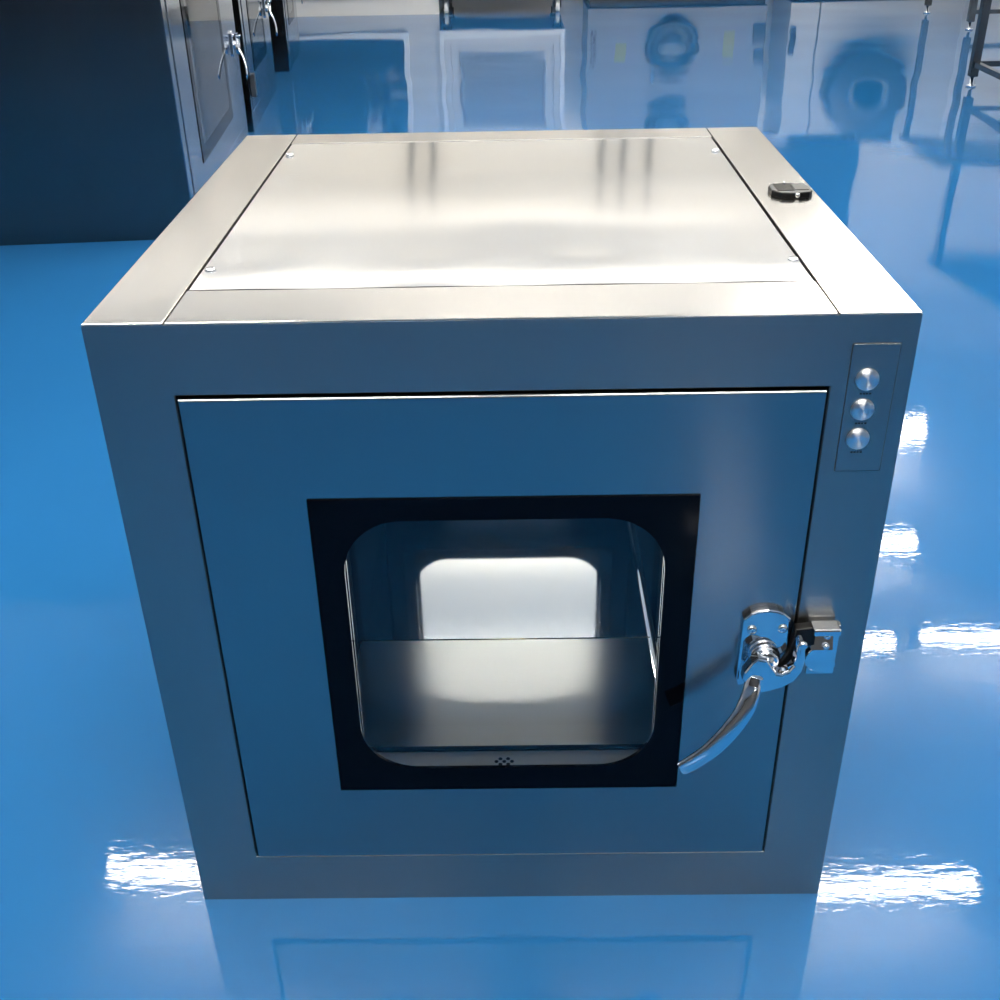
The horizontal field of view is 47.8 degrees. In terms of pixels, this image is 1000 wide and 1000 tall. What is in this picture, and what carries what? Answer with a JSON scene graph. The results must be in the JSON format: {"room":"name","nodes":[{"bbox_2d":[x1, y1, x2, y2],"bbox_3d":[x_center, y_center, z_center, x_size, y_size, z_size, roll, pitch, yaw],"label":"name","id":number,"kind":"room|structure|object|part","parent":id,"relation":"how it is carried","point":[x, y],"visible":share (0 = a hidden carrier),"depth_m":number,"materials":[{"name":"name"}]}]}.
{"room":"clean room","nodes":[
{"label":"clean room","id":0,"kind":"room"},
{"bbox_2d":[0,0,999,999],"bbox_3d":[-0.484,-0.202,2.469,11.400,0.100,15.150,-1,30,1],"label":"floor","id":1,"kind":"structure","parent":0,"point":[870,102],"depth_m":1.70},
{"bbox_2d":[0,0,247,245],"bbox_3d":[-1.493,-1.629,3.615,1.170,1.250,1.310,-3,30,-3],"label":"cabinet","id":2,"kind":"object","parent":1,"relation":"on","point":[115,114],"visible":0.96,"depth_m":3.24,"materials":[{"name":"metal"}]},
{"bbox_3d":[-0.971,-1.655,3.644,0.005,1.248,1.310,-3,30,-3],"label":"panel","id":3,"kind":"part","parent":2,"relation":"part of","materials":[{"name":"grey metal"}]},
{"bbox_3d":[-0.982,-1.631,3.616,0.037,1.085,1.120,-3,30,-3],"label":"door","id":4,"kind":"part","parent":2,"relation":"part of","materials":[{"name":"metal"}]},
{"bbox_3d":[-0.963,-1.623,3.611,0.004,0.815,0.610,-3,30,-3],"label":"pane","id":5,"kind":"part","parent":2,"relation":"part of","materials":[{"name":"glass"}]},
{"bbox_3d":[-0.995,-1.700,4.192,0.007,0.089,0.047,-3,30,-3],"label":"latch plate","id":6,"kind":"part","parent":2,"relation":"part of","materials":[{"name":"silver metal"}]},
{"bbox_3d":[-0.951,-1.625,4.192,0.021,0.100,0.084,-16,33,-24],"label":"lever handle","id":7,"kind":"part","parent":2,"relation":"part of","materials":[{"name":"silver metal"}]},
{"bbox_2d":[232,0,277,131],"bbox_3d":[-1.584,-2.271,4.723,1.170,1.250,0.940,-3,30,-3],"label":"box","id":8,"kind":"object","parent":1,"relation":"on","point":[251,17],"visible":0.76,"depth_m":4.78,"materials":[{"name":"metal"}]},
{"bbox_3d":[-1.584,-2.270,4.723,1.042,1.248,0.940,-3,30,-3],"label":"panel","id":9,"kind":"part","parent":8,"relation":"part of","materials":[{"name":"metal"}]},
{"bbox_3d":[-1.056,-2.294,4.724,0.003,0.770,0.390,-3,30,-3],"label":"pane","id":10,"kind":"part","parent":8,"relation":"part of","materials":[{"name":"glass"}]},
{"bbox_3d":[-1.073,-2.273,4.724,0.037,1.085,0.750,-3,30,-3],"label":"door","id":11,"kind":"part","parent":8,"relation":"part of","materials":[{"name":"metal"}]},
{"bbox_3d":[-1.072,-2.250,5.140,0.007,0.089,0.047,-3,30,-3],"label":"latch plate","id":12,"kind":"part","parent":8,"relation":"part of","materials":[{"name":"silver metal"}]},
{"bbox_3d":[-1.028,-2.175,5.140,0.021,0.100,0.084,-16,33,-24],"label":"lever handle","id":13,"kind":"part","parent":8,"relation":"part of","materials":[{"name":"silver metal"}]},
{"bbox_2d":[267,0,302,71],"bbox_3d":[-1.659,-2.931,5.860,1.170,1.250,0.690,-3,30,-3],"label":"box","id":14,"kind":"object","parent":1,"relation":"on","point":[286,49],"visible":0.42,"depth_m":5.87,"materials":[{"name":"metal"}]},
{"bbox_3d":[-1.659,-2.930,5.861,1.042,1.248,0.690,-3,30,-3],"label":"panel","id":15,"kind":"part","parent":14,"relation":"part of","materials":[{"name":"metal"}]},
{"bbox_3d":[-1.131,-2.957,5.866,0.003,0.770,0.240,-3,30,-3],"label":"pane","id":16,"kind":"part","parent":14,"relation":"part of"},
{"bbox_3d":[-1.148,-2.933,5.861,0.037,1.085,0.500,-3,30,-3],"label":"door","id":17,"kind":"part","parent":14,"relation":"part of","materials":[{"name":"metal"}]},
{"bbox_3d":[-1.137,-2.957,5.889,0.004,1.248,0.690,-3,30,-3],"label":"panel","id":18,"kind":"part","parent":14,"relation":"part of","materials":[{"name":"metal"}]},
{"bbox_2d":[296,0,442,16],"bbox_3d":[-1.036,-4.361,7.551,1.200,2.000,0.645,-1,30,1],"label":"tall cabinet","id":19,"kind":"object","parent":1,"relation":"on","point":[309,8],"visible":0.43,"depth_m":7.79,"materials":[{"name":"white metal"}]},
{"bbox_2d":[81,127,922,898],"bbox_3d":[0.007,-0.027,1.376,0.680,0.681,0.806,-1,30,1],"label":"box","id":20,"kind":"object","parent":1,"relation":"on","point":[503,513],"visible":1,"depth_m":1.07,"materials":[{"name":"metal"}]},
{"bbox_3d":[0.001,-0.325,1.218,0.541,0.003,0.554,-1,30,1],"label":"panel","id":21,"kind":"part","parent":20,"relation":"part of","materials":[{"name":"metal"}]},
{"bbox_3d":[0.007,-0.025,1.377,0.680,0.676,0.678,-1,30,1],"label":"panel","id":22,"kind":"part","parent":20,"relation":"part of","materials":[{"name":"metal"}]},
{"bbox_3d":[0.006,0.138,1.093,0.543,0.542,0.037,-1,30,1],"label":"door","id":23,"kind":"part","parent":20,"relation":"part of","materials":[{"name":"metal"}]},
{"bbox_3d":[0.011,0.105,1.617,0.386,0.002,0.311,-1,30,1],"label":"floor plate","id":24,"kind":"part","parent":20,"relation":"part of","materials":[{"name":"metal"}]},
{"bbox_3d":[0.006,0.126,1.105,0.300,0.307,0.003,-1,30,1],"label":"pane","id":25,"kind":"part","parent":20,"relation":"part of","materials":[{"name":"clear glass"}]},
{"bbox_3d":[0.006,0.144,1.075,0.292,0.295,0.003,-1,30,1],"label":"pane","id":26,"kind":"part","parent":20,"relation":"part of","materials":[{"name":"clear glass"}]},
{"bbox_3d":[0.010,0.236,1.391,0.386,0.002,0.208,-1,30,1],"label":"floor plate","id":27,"kind":"part","parent":20,"relation":"part of","materials":[{"name":"metal"}]},
{"bbox_3d":[0.210,0.216,1.065,0.084,0.100,0.021,-13,32,-20],"label":"lever handle","id":28,"kind":"part","parent":20,"relation":"part of","materials":[{"name":"silver metal"}]},
{"bbox_3d":[0.249,0.139,1.067,0.047,0.089,0.007,-1,30,1],"label":"latch plate","id":29,"kind":"part","parent":20,"relation":"part of","materials":[{"name":"silver metal"}]},
{"bbox_2d":[768,181,812,197],"bbox_3d":[0.312,-0.334,1.212,0.043,0.008,0.044,-1,30,1],"label":"clip","id":30,"kind":"object","parent":20,"relation":"on","point":[781,190],"visible":1,"depth_m":1.20,"materials":[{"name":"black plastic"}]},
{"bbox_3d":[0.309,-0.077,0.948,0.038,0.118,0.001,-1,30,1],"label":"button panel","id":31,"kind":"part","parent":20,"relation":"part of","materials":[{"name":"metal"}]},
{"bbox_2d":[443,0,560,13],"bbox_3d":[0.005,-4.067,7.757,0.870,1.250,0.720,-1,30,1],"label":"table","id":32,"kind":"object","parent":1,"relation":"on","point":[446,7],"visible":1,"depth_m":7.78,"materials":[{"name":"white metal"}]},
{"bbox_2d":[589,0,712,2],"bbox_3d":[1.287,-4.215,8.167,1.310,1.050,0.655,-1,30,1],"label":"base cabinet","id":33,"kind":"object","parent":1,"relation":"on","point":[590,1],"visible":1,"depth_m":8.22,"materials":[{"name":"grey paint"}]},
{"bbox_2d":[923,0,999,29],"bbox_3d":[3.390,-3.383,6.895,1.240,0.820,0.860,-1,30,1],"label":"work table","id":34,"kind":"object","parent":1,"relation":"on","point":[972,10],"visible":1,"depth_m":6.71,"materials":[{"name":"metal"}]},
{"bbox_3d":[2.811,-3.574,7.237,0.038,0.735,0.038,-1,30,1],"label":"leg","id":35,"kind":"part","parent":34,"relation":"part of","materials":[{"name":"metal"}]},
{"bbox_3d":[2.809,-3.182,6.563,0.038,0.735,0.038,-1,30,1],"label":"leg","id":36,"kind":"part","parent":34,"relation":"part of","materials":[{"name":"metal"}]},
{"bbox_3d":[3.395,-2.919,6.714,1.120,0.024,0.024,-1,30,1],"label":"rail","id":37,"kind":"part","parent":34,"relation":"part of","materials":[{"name":"metal"}]},
{"bbox_2d":[966,0,999,86],"bbox_3d":[2.571,-1.982,4.514,0.865,0.820,1.270,-1,30,1],"label":"work table","id":38,"kind":"object","parent":1,"relation":"on","point":[976,64],"visible":1,"depth_m":5.12,"materials":[{"name":"metal"}]},
{"bbox_3d":[2.180,-2.278,5.031,0.038,0.735,0.038,-1,30,1],"label":"leg","id":39,"kind":"part","parent":38,"relation":"part of","materials":[{"name":"metal"}]},
{"bbox_3d":[2.577,-1.714,4.670,0.809,0.024,1.214,-1,30,1],"label":"rail","id":40,"kind":"part","parent":38,"relation":"part of","materials":[{"name":"metal"}]}
]}

